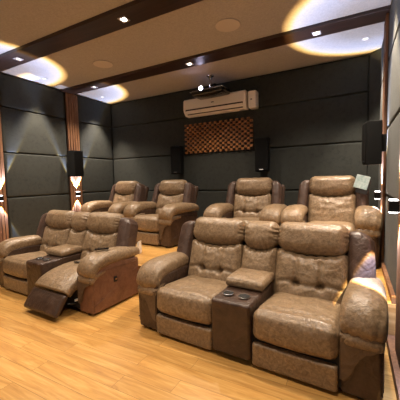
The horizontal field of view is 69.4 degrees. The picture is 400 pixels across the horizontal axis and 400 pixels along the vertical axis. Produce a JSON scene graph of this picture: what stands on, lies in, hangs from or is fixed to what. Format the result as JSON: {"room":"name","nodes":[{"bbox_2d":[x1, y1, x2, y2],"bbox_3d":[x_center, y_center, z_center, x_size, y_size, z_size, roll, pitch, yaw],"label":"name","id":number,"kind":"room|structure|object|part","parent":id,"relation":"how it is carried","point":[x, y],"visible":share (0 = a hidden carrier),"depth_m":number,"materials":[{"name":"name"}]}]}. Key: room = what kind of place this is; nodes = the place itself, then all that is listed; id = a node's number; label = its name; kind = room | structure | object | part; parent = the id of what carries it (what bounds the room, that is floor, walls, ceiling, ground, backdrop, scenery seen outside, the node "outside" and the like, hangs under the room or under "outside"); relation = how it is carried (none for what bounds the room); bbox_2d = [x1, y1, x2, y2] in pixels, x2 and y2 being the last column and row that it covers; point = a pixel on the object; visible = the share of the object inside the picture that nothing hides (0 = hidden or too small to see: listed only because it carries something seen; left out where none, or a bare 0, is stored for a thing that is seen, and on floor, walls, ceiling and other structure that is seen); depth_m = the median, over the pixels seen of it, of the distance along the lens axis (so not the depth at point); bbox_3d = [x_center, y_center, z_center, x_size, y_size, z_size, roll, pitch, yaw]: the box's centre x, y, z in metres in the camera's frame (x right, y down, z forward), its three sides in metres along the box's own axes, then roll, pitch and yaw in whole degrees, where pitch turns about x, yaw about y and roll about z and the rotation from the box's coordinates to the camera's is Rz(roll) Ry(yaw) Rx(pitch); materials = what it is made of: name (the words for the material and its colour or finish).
{"room":"home theater","nodes":[
{"label":"home theater","id":0,"kind":"room"},
{"bbox_2d":[0,72,113,197],"bbox_3d":[-4.428,-0.429,4.190,0.093,3.676,8.770,1,5,28],"label":"wall","id":1,"kind":"structure","parent":0,"point":[0,72],"depth_m":6.36,"materials":[{"name":"black paint"}]},
{"bbox_2d":[0,115,8,242],"bbox_3d":[-3.743,-0.499,5.279,0.085,3.629,0.300,1,5,28],"label":"strip","id":2,"kind":"object","parent":1,"relation":"attached to","point":[4,229],"visible":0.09,"depth_m":5.37,"materials":[{"name":"brown wood"}]},
{"bbox_2d":[0,73,64,118],"bbox_3d":[-3.393,-2.089,5.926,0.055,0.606,1.368,1,5,28],"label":"acoustic panel","id":3,"kind":"object","parent":1,"relation":"attached to","point":[15,93],"visible":1,"depth_m":5.83,"materials":[{"name":"grey fabric"}]},
{"bbox_2d":[0,107,66,155],"bbox_3d":[-3.375,-1.361,5.977,0.055,0.830,1.368,1,5,28],"label":"acoustic panel","id":4,"kind":"object","parent":1,"relation":"attached to","point":[22,132],"visible":0.9,"depth_m":5.87,"materials":[{"name":"grey fabric"}]},
{"bbox_2d":[3,153,68,196],"bbox_3d":[-3.355,-0.515,6.037,0.055,0.841,1.368,1,5,28],"label":"acoustic panel","id":5,"kind":"object","parent":1,"relation":"attached to","point":[25,174],"visible":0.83,"depth_m":5.92,"materials":[{"name":"grey fabric"}]},
{"bbox_2d":[6,194,69,237],"bbox_3d":[-3.334,0.370,6.100,0.055,0.910,1.368,1,5,28],"label":"acoustic panel","id":6,"kind":"object","parent":1,"relation":"attached to","point":[24,213],"visible":0.54,"depth_m":5.84,"materials":[{"name":"grey fabric"}]},
{"bbox_2d":[64,92,82,211],"bbox_3d":[-2.943,-0.817,6.769,0.085,3.242,0.320,1,5,28],"label":"strip","id":7,"kind":"object","parent":1,"relation":"attached to","point":[70,100],"visible":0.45,"depth_m":6.69,"materials":[{"name":"brown wood"}]},
{"bbox_2d":[67,150,83,176],"bbox_3d":[-2.837,-0.813,6.508,0.350,0.570,0.250,1,5,28],"label":"loudspeaker","id":8,"kind":"object","parent":7,"relation":"attached to","point":[74,157],"visible":1,"depth_m":6.39,"materials":[{"name":"black"}]},
{"bbox_2d":[74,151,83,174],"bbox_3d":[-2.692,-0.811,6.431,0.016,0.530,0.226,1,5,28],"label":"grille","id":9,"kind":"object","parent":8,"relation":"attached to","point":[78,155],"depth_m":6.41,"materials":[{"name":"black fabric"}]},
{"bbox_2d":[77,96,110,127],"bbox_3d":[-2.657,-2.204,7.302,0.055,0.606,1.058,1,5,28],"label":"acoustic panel","id":10,"kind":"object","parent":1,"relation":"attached to","point":[90,111],"visible":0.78,"depth_m":7.23,"materials":[{"name":"grey fabric"}]},
{"bbox_2d":[79,122,112,158],"bbox_3d":[-2.639,-1.476,7.354,0.055,0.830,1.058,1,5,28],"label":"acoustic panel","id":11,"kind":"object","parent":1,"relation":"attached to","point":[95,141],"visible":0.83,"depth_m":7.30,"materials":[{"name":"grey fabric"}]},
{"bbox_2d":[82,192,110,203],"bbox_3d":[-2.598,0.255,7.476,0.055,0.910,1.058,1,5,28],"label":"acoustic panel","id":12,"kind":"object","parent":1,"relation":"attached to","point":[87,197],"visible":0.19,"depth_m":7.32,"materials":[{"name":"grey fabric"}]},
{"bbox_2d":[82,158,113,192],"bbox_3d":[-2.619,-0.630,7.413,0.055,0.841,1.058,1,5,28],"label":"acoustic panel","id":13,"kind":"object","parent":1,"relation":"attached to","point":[98,173],"visible":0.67,"depth_m":7.37,"materials":[{"name":"grey fabric"}]},
{"bbox_2d":[0,0,202,71],"bbox_3d":[-1.073,-2.300,3.690,6.217,0.055,0.340,1,5,28],"label":"trim","id":14,"kind":"structure","parent":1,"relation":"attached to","point":[136,11],"depth_m":3.85,"materials":[{"name":"brown wood"}]},
{"bbox_2d":[117,16,129,22],"bbox_3d":[-0.956,-2.266,3.631,0.110,0.008,0.110,1,5,28],"label":"recessed light","id":15,"kind":"object","parent":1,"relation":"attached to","point":[123,18],"visible":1,"depth_m":3.63,"materials":[{"name":"white"}]},
{"bbox_2d":[60,5,390,94],"bbox_3d":[-0.307,-2.419,5.124,6.217,0.055,0.320,1,5,28],"label":"trim","id":16,"kind":"structure","parent":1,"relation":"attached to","point":[377,15],"depth_m":4.51,"materials":[{"name":"brown wood"}]},
{"bbox_2d":[312,30,320,35],"bbox_3d":[1.650,-2.361,4.094,0.110,0.008,0.110,1,5,28],"label":"recessed light","id":17,"kind":"object","parent":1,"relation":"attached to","point":[319,31],"visible":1,"depth_m":4.09,"materials":[{"name":"white"}]},
{"bbox_2d":[0,0,391,104],"bbox_3d":[-1.675,-2.283,2.563,6.437,0.120,8.770,1,5,28],"label":"ceiling","id":18,"kind":"structure","parent":0,"point":[190,30],"depth_m":4.34,"materials":[{"name":"beige paint"}]},
{"bbox_2d":[93,60,112,67],"bbox_3d":[-1.711,-2.398,5.103,0.348,0.012,0.348,1,5,28],"label":"ceiling speaker","id":19,"kind":"object","parent":18,"relation":"attached to","point":[98,63],"visible":1,"depth_m":5.09,"materials":[{"name":"beige"}]},
{"bbox_2d":[190,74,229,99],"bbox_3d":[0.202,-2.285,5.804,0.740,0.420,0.405,1,5,32],"label":"projector","id":20,"kind":"object","parent":18,"relation":"hanging from","point":[214,90],"visible":1,"depth_m":5.71,"materials":[{"name":"black plastic"}]},
{"bbox_2d":[215,18,240,31],"bbox_3d":[0.374,-2.363,3.912,0.348,0.012,0.348,1,5,28],"label":"ceiling speaker","id":21,"kind":"object","parent":18,"relation":"attached to","point":[226,24],"visible":1,"depth_m":3.90,"materials":[{"name":"beige"}]},
{"bbox_2d":[0,285,396,399],"bbox_3d":[-1.584,1.502,2.831,6.437,0.120,8.770,1,5,28],"label":"floor","id":22,"kind":"structure","parent":0,"point":[108,354],"depth_m":2.51,"materials":[{"name":"laminate"}]},
{"bbox_2d":[0,210,139,317],"bbox_3d":[-2.076,0.782,4.231,2.314,1.142,1.277,1,5,31],"label":"reclining sofa","id":23,"kind":"object","parent":22,"relation":"on","point":[41,266],"visible":0.99,"depth_m":3.99,"materials":[{"name":"brown leather"}]},
{"bbox_3d":[-2.892,1.027,4.825,0.277,0.570,0.800,1,5,31],"label":"arm","id":24,"kind":"part","parent":23,"relation":"part of","materials":[{"name":"brown leather"}]},
{"bbox_3d":[-2.523,0.988,4.512,0.665,0.327,0.767,1,5,31],"label":"seat","id":25,"kind":"part","parent":23,"relation":"part of","materials":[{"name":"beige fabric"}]},
{"bbox_3d":[-2.361,0.713,4.779,0.667,0.537,0.323,1,5,31],"label":"backrest","id":26,"kind":"part","parent":23,"relation":"part of","materials":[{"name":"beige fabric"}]},
{"bbox_3d":[-1.661,1.011,3.907,0.663,0.281,0.848,1,5,31],"label":"seat","id":27,"kind":"part","parent":23,"relation":"part of","materials":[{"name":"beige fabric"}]},
{"bbox_3d":[-2.020,0.741,4.325,0.391,0.108,0.380,1,5,31],"label":"lid","id":28,"kind":"part","parent":23,"relation":"part of","materials":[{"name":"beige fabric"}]},
{"bbox_3d":[-1.903,0.726,4.521,0.387,0.532,0.314,1,5,31],"label":"console backrest","id":29,"kind":"part","parent":23,"relation":"part of","materials":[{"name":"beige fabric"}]},
{"bbox_3d":[-1.457,0.729,4.245,0.667,0.537,0.323,1,5,31],"label":"backrest","id":30,"kind":"part","parent":23,"relation":"part of","materials":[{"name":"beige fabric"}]},
{"bbox_2d":[95,247,108,249],"bbox_3d":[-1.237,0.614,3.646,0.170,0.020,0.050,-2,4,-12],"label":"remote control","id":31,"kind":"object","parent":23,"relation":"on","point":[105,248],"visible":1,"depth_m":3.63,"materials":[{"name":"black plastic"}]},
{"bbox_3d":[-1.169,1.057,3.807,0.277,0.570,0.800,1,5,31],"label":"arm","id":32,"kind":"part","parent":23,"relation":"part of","materials":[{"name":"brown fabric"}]},
{"bbox_2d":[136,217,388,399],"bbox_3d":[0.515,0.813,2.918,2.314,1.142,1.024,1,5,32],"label":"reclining sofa","id":33,"kind":"object","parent":22,"relation":"on","point":[305,302],"visible":1,"depth_m":2.63,"materials":[{"name":"brown leather"}]},
{"bbox_3d":[-0.353,1.065,3.426,0.277,0.570,0.800,1,5,32],"label":"arm","id":34,"kind":"part","parent":33,"relation":"part of","materials":[{"name":"brown leather"}]},
{"bbox_3d":[0.007,1.027,3.103,0.665,0.327,0.767,1,5,32],"label":"seat","id":35,"kind":"part","parent":33,"relation":"part of","materials":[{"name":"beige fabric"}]},
{"bbox_3d":[0.177,0.752,3.366,0.667,0.537,0.323,1,5,32],"label":"backrest","id":36,"kind":"part","parent":33,"relation":"part of","materials":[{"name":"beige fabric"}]},
{"bbox_3d":[0.506,0.781,2.903,0.391,0.108,0.380,1,5,32],"label":"lid","id":37,"kind":"part","parent":33,"relation":"part of","materials":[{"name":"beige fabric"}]},
{"bbox_3d":[0.628,0.766,3.096,0.387,0.532,0.314,1,5,32],"label":"console backrest","id":38,"kind":"part","parent":33,"relation":"part of","materials":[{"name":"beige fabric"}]},
{"bbox_3d":[0.708,0.691,3.223,1.950,0.698,0.286,1,5,32],"label":"panel","id":39,"kind":"part","parent":33,"relation":"part of","materials":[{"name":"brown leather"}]},
{"bbox_3d":[0.897,1.045,2.546,0.665,0.327,0.767,1,5,32],"label":"seat","id":40,"kind":"part","parent":33,"relation":"part of","materials":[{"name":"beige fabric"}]},
{"bbox_3d":[1.067,0.770,2.808,0.667,0.537,0.323,1,5,32],"label":"backrest","id":41,"kind":"part","parent":33,"relation":"part of","materials":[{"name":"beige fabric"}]},
{"bbox_3d":[1.343,1.099,2.363,0.277,0.570,0.800,1,5,32],"label":"arm","id":42,"kind":"part","parent":33,"relation":"part of","materials":[{"name":"brown leather"}]},
{"bbox_2d":[135,242,395,342],"bbox_3d":[-0.229,1.037,5.359,6.177,0.387,2.720,1,5,28],"label":"platform","id":43,"kind":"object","parent":22,"relation":"on","point":[149,251],"depth_m":4.41,"materials":[{"name":"laminate"}]},
{"bbox_2d":[80,181,148,214],"bbox_3d":[-1.884,0.188,6.510,1.297,1.222,1.096,2,5,36],"label":"recliner","id":44,"kind":"object","parent":43,"relation":"on","point":[123,193],"visible":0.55,"depth_m":6.51,"materials":[{"name":"brown leather"}]},
{"bbox_3d":[-2.298,0.466,6.770,0.268,0.610,0.856,2,5,36],"label":"arm","id":45,"kind":"part","parent":44,"relation":"part of","materials":[{"name":"brown leather"}]},
{"bbox_3d":[-1.757,0.133,6.682,0.687,0.574,0.345,2,5,36],"label":"backrest","id":46,"kind":"part","parent":44,"relation":"part of","materials":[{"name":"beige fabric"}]},
{"bbox_3d":[-1.654,0.058,6.820,1.049,0.747,0.306,2,5,36],"label":"panel","id":47,"kind":"part","parent":44,"relation":"part of","materials":[{"name":"brown leather"}]},
{"bbox_2d":[136,240,141,253],"bbox_3d":[-1.041,0.789,4.859,0.088,0.217,0.110,0,4,13],"label":"box","id":48,"kind":"object","parent":43,"relation":"on","point":[139,245],"visible":0.73,"depth_m":4.81,"materials":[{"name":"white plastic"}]},
{"bbox_2d":[123,180,198,246],"bbox_3d":[-0.748,0.209,5.835,1.297,1.222,1.096,2,5,36],"label":"recliner","id":49,"kind":"object","parent":43,"relation":"on","point":[160,220],"visible":0.91,"depth_m":5.54,"materials":[{"name":"brown leather"}]},
{"bbox_3d":[-0.823,0.447,5.741,0.685,0.350,0.821,2,5,36],"label":"seat","id":50,"kind":"part","parent":49,"relation":"part of","materials":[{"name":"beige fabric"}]},
{"bbox_3d":[-1.161,0.486,6.096,0.268,0.610,0.856,2,5,36],"label":"arm","id":51,"kind":"part","parent":49,"relation":"part of","materials":[{"name":"brown leather"}]},
{"bbox_3d":[-0.620,0.154,6.008,0.687,0.574,0.345,2,5,36],"label":"backrest","id":52,"kind":"part","parent":49,"relation":"part of","materials":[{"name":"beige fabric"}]},
{"bbox_3d":[-0.383,0.507,5.529,0.268,0.610,0.856,2,5,36],"label":"arm","id":53,"kind":"part","parent":49,"relation":"part of","materials":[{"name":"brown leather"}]},
{"bbox_3d":[-0.518,0.078,6.146,1.049,0.747,0.306,2,5,36],"label":"panel","id":54,"kind":"part","parent":49,"relation":"part of","materials":[{"name":"brown leather"}]},
{"bbox_2d":[203,178,286,225],"bbox_3d":[0.838,0.229,5.019,1.297,1.222,1.096,1,5,28],"label":"recliner","id":55,"kind":"object","parent":43,"relation":"on","point":[247,199],"visible":0.52,"depth_m":5.07,"materials":[{"name":"brown leather"}]},
{"bbox_3d":[0.395,0.511,5.218,0.268,0.610,0.856,1,5,28],"label":"arm","id":56,"kind":"part","parent":55,"relation":"part of","materials":[{"name":"brown leather"}]},
{"bbox_3d":[0.779,0.467,4.914,0.685,0.350,0.821,1,5,28],"label":"seat","id":57,"kind":"part","parent":55,"relation":"part of","materials":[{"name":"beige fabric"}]},
{"bbox_3d":[0.939,0.173,5.207,0.687,0.574,0.345,1,5,28],"label":"backrest","id":58,"kind":"part","parent":55,"relation":"part of","materials":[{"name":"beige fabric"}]},
{"bbox_3d":[1.021,0.097,5.358,1.049,0.747,0.306,1,5,28],"label":"panel","id":59,"kind":"part","parent":55,"relation":"part of","materials":[{"name":"brown leather"}]},
{"bbox_2d":[280,176,382,266],"bbox_3d":[1.975,0.246,4.389,1.297,1.222,1.096,1,5,28],"label":"recliner","id":60,"kind":"object","parent":43,"relation":"on","point":[321,199],"visible":0.62,"depth_m":4.42,"materials":[{"name":"brown leather"}]},
{"bbox_3d":[1.916,0.484,4.285,0.685,0.350,0.821,1,5,28],"label":"seat","id":61,"kind":"part","parent":60,"relation":"part of","materials":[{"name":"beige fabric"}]},
{"bbox_3d":[2.077,0.190,4.578,0.687,0.574,0.345,1,5,28],"label":"backrest","id":62,"kind":"part","parent":60,"relation":"part of","materials":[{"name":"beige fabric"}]},
{"bbox_2d":[353,174,371,194],"bbox_3d":[2.396,-0.229,4.270,0.239,0.310,0.065,1,5,28],"label":"booklet","id":63,"kind":"object","parent":60,"relation":"hanging from","point":[362,183],"visible":1,"depth_m":4.26,"materials":[{"name":"white paper"}]},
{"bbox_3d":[2.382,0.540,4.136,0.268,0.610,0.856,1,5,28],"label":"arm","id":64,"kind":"part","parent":60,"relation":"part of","materials":[{"name":"brown leather"}]},
{"bbox_2d":[111,54,369,190],"bbox_3d":[0.411,-0.709,6.513,6.437,3.676,0.093,1,5,28],"label":"wall","id":65,"kind":"structure","parent":0,"point":[369,54],"depth_m":5.88,"materials":[{"name":"black paint"}]},
{"bbox_2d":[147,191,298,217],"bbox_3d":[0.330,0.250,6.550,5.971,0.910,0.055,1,5,28],"label":"acoustic panel","id":66,"kind":"object","parent":65,"relation":"attached to","point":[205,199],"visible":0.06,"depth_m":6.52,"materials":[{"name":"grey fabric"}]},
{"bbox_2d":[111,56,368,127],"bbox_3d":[0.271,-2.208,6.376,5.971,0.606,0.055,1,5,28],"label":"acoustic panel","id":67,"kind":"object","parent":65,"relation":"attached to","point":[350,76],"visible":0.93,"depth_m":5.64,"materials":[{"name":"grey fabric"}]},
{"bbox_2d":[183,90,248,117],"bbox_3d":[0.316,-2.040,6.191,1.440,0.360,0.249,1,5,28],"label":"air conditioner","id":68,"kind":"object","parent":67,"relation":"attached to","point":[236,101],"visible":0.93,"depth_m":6.07,"materials":[{"name":"white plastic"}]},
{"bbox_2d":[248,90,258,109],"bbox_3d":[1.075,-2.012,5.819,0.170,0.340,0.194,1,5,28],"label":"box","id":69,"kind":"object","parent":67,"relation":"attached to","point":[253,96],"visible":1,"depth_m":5.75,"materials":[{"name":"white plastic"}]},
{"bbox_2d":[114,142,366,190],"bbox_3d":[0.309,-0.635,6.487,5.971,0.841,0.055,1,5,28],"label":"acoustic panel","id":70,"kind":"object","parent":65,"relation":"attached to","point":[289,166],"visible":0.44,"depth_m":6.10,"materials":[{"name":"grey fabric"}]},
{"bbox_2d":[170,146,183,173],"bbox_3d":[-0.518,-0.925,6.739,0.270,0.640,0.230,1,5,28],"label":"loudspeaker","id":71,"kind":"object","parent":70,"relation":"attached to","point":[176,152],"visible":1,"depth_m":6.64,"materials":[{"name":"black"}]},
{"bbox_2d":[170,147,179,172],"bbox_3d":[-0.568,-0.918,6.646,0.246,0.600,0.016,1,5,28],"label":"grille","id":72,"kind":"object","parent":71,"relation":"attached to","point":[174,151],"depth_m":6.64,"materials":[{"name":"black fabric"}]},
{"bbox_2d":[255,137,269,171],"bbox_3d":[1.255,-0.901,5.793,0.260,0.660,0.230,1,5,28],"label":"loudspeaker","id":73,"kind":"object","parent":70,"relation":"attached to","point":[262,145],"visible":1,"depth_m":5.69,"materials":[{"name":"black"}]},
{"bbox_2d":[112,93,368,158],"bbox_3d":[0.288,-1.480,6.428,5.971,0.830,0.055,1,5,28],"label":"acoustic panel","id":74,"kind":"object","parent":65,"relation":"attached to","point":[340,119],"visible":0.8,"depth_m":5.69,"materials":[{"name":"grey fabric"}]},
{"bbox_2d":[184,117,253,153],"bbox_3d":[0.375,-1.388,6.319,1.620,0.660,0.065,1,5,28],"label":"lattice panel","id":75,"kind":"object","parent":74,"relation":"attached to","point":[238,133],"visible":1,"depth_m":6.27,"materials":[{"name":"brown wood"}]},
{"bbox_2d":[368,49,380,207],"bbox_3d":[2.998,-0.846,4.947,0.202,3.273,0.195,1,5,28],"label":"panel","id":76,"kind":"object","parent":65,"relation":"attached to","point":[375,57],"visible":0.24,"depth_m":4.89,"materials":[{"name":"grey fabric"}]},
{"bbox_3d":[1.169,-0.352,1.204,0.093,3.676,8.770,1,5,28],"label":"wall","id":77,"kind":"structure","parent":0,"visible":0},
{"bbox_2d":[378,199,380,244],"bbox_3d":[2.831,0.305,4.498,0.055,0.850,0.918,1,5,28],"label":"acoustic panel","id":78,"kind":"object","parent":77,"relation":"attached to","point":[379,200],"visible":0.06,"depth_m":4.62,"materials":[{"name":"grey fabric"}]},
{"bbox_2d":[378,164,380,190],"bbox_3d":[2.811,-0.550,4.438,0.055,0.841,0.918,1,5,28],"label":"acoustic panel","id":79,"kind":"object","parent":77,"relation":"attached to","point":[379,187],"visible":0.16,"depth_m":4.66,"materials":[{"name":"grey fabric"}]},
{"bbox_2d":[380,82,382,119],"bbox_3d":[2.791,-1.395,4.378,0.055,0.830,0.918,1,5,28],"label":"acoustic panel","id":80,"kind":"object","parent":77,"relation":"attached to","point":[381,89],"visible":0.15,"depth_m":4.52,"materials":[{"name":"grey fabric"}]},
{"bbox_2d":[381,39,383,85],"bbox_3d":[2.773,-2.123,4.327,0.055,0.606,0.918,1,5,28],"label":"acoustic panel","id":81,"kind":"object","parent":77,"relation":"attached to","point":[382,49],"visible":0.19,"depth_m":4.46,"materials":[{"name":"grey fabric"}]},
{"bbox_2d":[379,12,389,260],"bbox_3d":[2.489,-0.742,3.861,0.085,3.242,0.320,1,5,28],"label":"strip","id":82,"kind":"object","parent":77,"relation":"attached to","point":[386,58],"visible":0.51,"depth_m":3.77,"materials":[{"name":"brown"}]},
{"bbox_2d":[362,120,386,164],"bbox_3d":[2.181,-0.709,3.613,0.250,0.530,0.190,0,4,16],"label":"loudspeaker","id":83,"kind":"object","parent":82,"relation":"attached to","point":[374,142],"visible":1,"depth_m":3.54,"materials":[{"name":"black plastic"}]},
{"bbox_2d":[362,123,366,163],"bbox_3d":[2.071,-0.709,3.645,0.016,0.490,0.166,0,4,16],"label":"grille","id":84,"kind":"object","parent":83,"relation":"attached to","point":[364,127],"depth_m":3.60,"materials":[{"name":"black fabric"}]},
{"bbox_2d":[374,191,381,198],"bbox_3d":[2.430,-0.067,3.949,0.085,0.112,0.080,1,5,28],"label":"wall lamp","id":85,"kind":"object","parent":82,"relation":"attached to","point":[377,194],"visible":1,"depth_m":3.92,"materials":[{"name":"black metal"}]},
{"bbox_2d":[379,245,395,303],"bbox_3d":[2.447,0.852,3.834,0.085,0.070,2.560,1,5,28],"label":"baseboard","id":86,"kind":"structure","parent":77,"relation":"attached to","point":[392,296],"depth_m":3.11,"materials":[{"name":"brown wood"}]},
{"bbox_2d":[384,196,397,295],"bbox_3d":[2.093,0.611,3.122,0.055,1.230,1.498,1,5,28],"label":"acoustic panel","id":87,"kind":"object","parent":77,"relation":"attached to","point":[391,219],"visible":0.38,"depth_m":3.10,"materials":[{"name":"grey fabric"}]},
{"bbox_2d":[386,335,399,399],"bbox_3d":[0.475,1.534,0.195,0.122,0.090,5.765,1,5,28],"label":"baseboard","id":88,"kind":"structure","parent":77,"relation":"attached to","point":[390,343],"depth_m":2.33,"materials":[{"name":"brown wood"}]},
{"bbox_2d":[386,113,399,199],"bbox_3d":[2.068,-0.434,3.048,0.055,0.841,1.498,1,5,28],"label":"acoustic panel","id":89,"kind":"object","parent":77,"relation":"attached to","point":[393,132],"visible":0.92,"depth_m":3.02,"materials":[{"name":"grey fabric"}]},
{"bbox_2d":[387,25,399,126],"bbox_3d":[2.048,-1.279,2.988,0.055,0.830,1.498,1,5,28],"label":"acoustic panel","id":90,"kind":"object","parent":77,"relation":"attached to","point":[393,110],"visible":0.82,"depth_m":3.04,"materials":[{"name":"grey fabric"}]},
{"bbox_2d":[389,0,399,57],"bbox_3d":[2.030,-2.007,2.937,0.055,0.606,1.498,1,5,28],"label":"acoustic panel","id":91,"kind":"object","parent":77,"relation":"attached to","point":[394,19],"visible":0.77,"depth_m":3.17,"materials":[{"name":"grey fabric"}]},
{"bbox_2d":[395,160,399,368],"bbox_3d":[1.621,-0.412,2.243,0.085,3.629,0.310,1,5,28],"label":"strip","id":92,"kind":"object","parent":77,"relation":"attached to","point":[397,323],"visible":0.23,"depth_m":2.38,"materials":[{"name":"brown wood"}]},
{"bbox_2d":[388,199,399,213],"bbox_3d":[1.559,0.049,2.320,0.085,0.112,0.080,1,5,28],"label":"wall lamp","id":93,"kind":"object","parent":92,"relation":"attached to","point":[393,204],"visible":1,"depth_m":2.29,"materials":[{"name":"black metal"}]}
]}

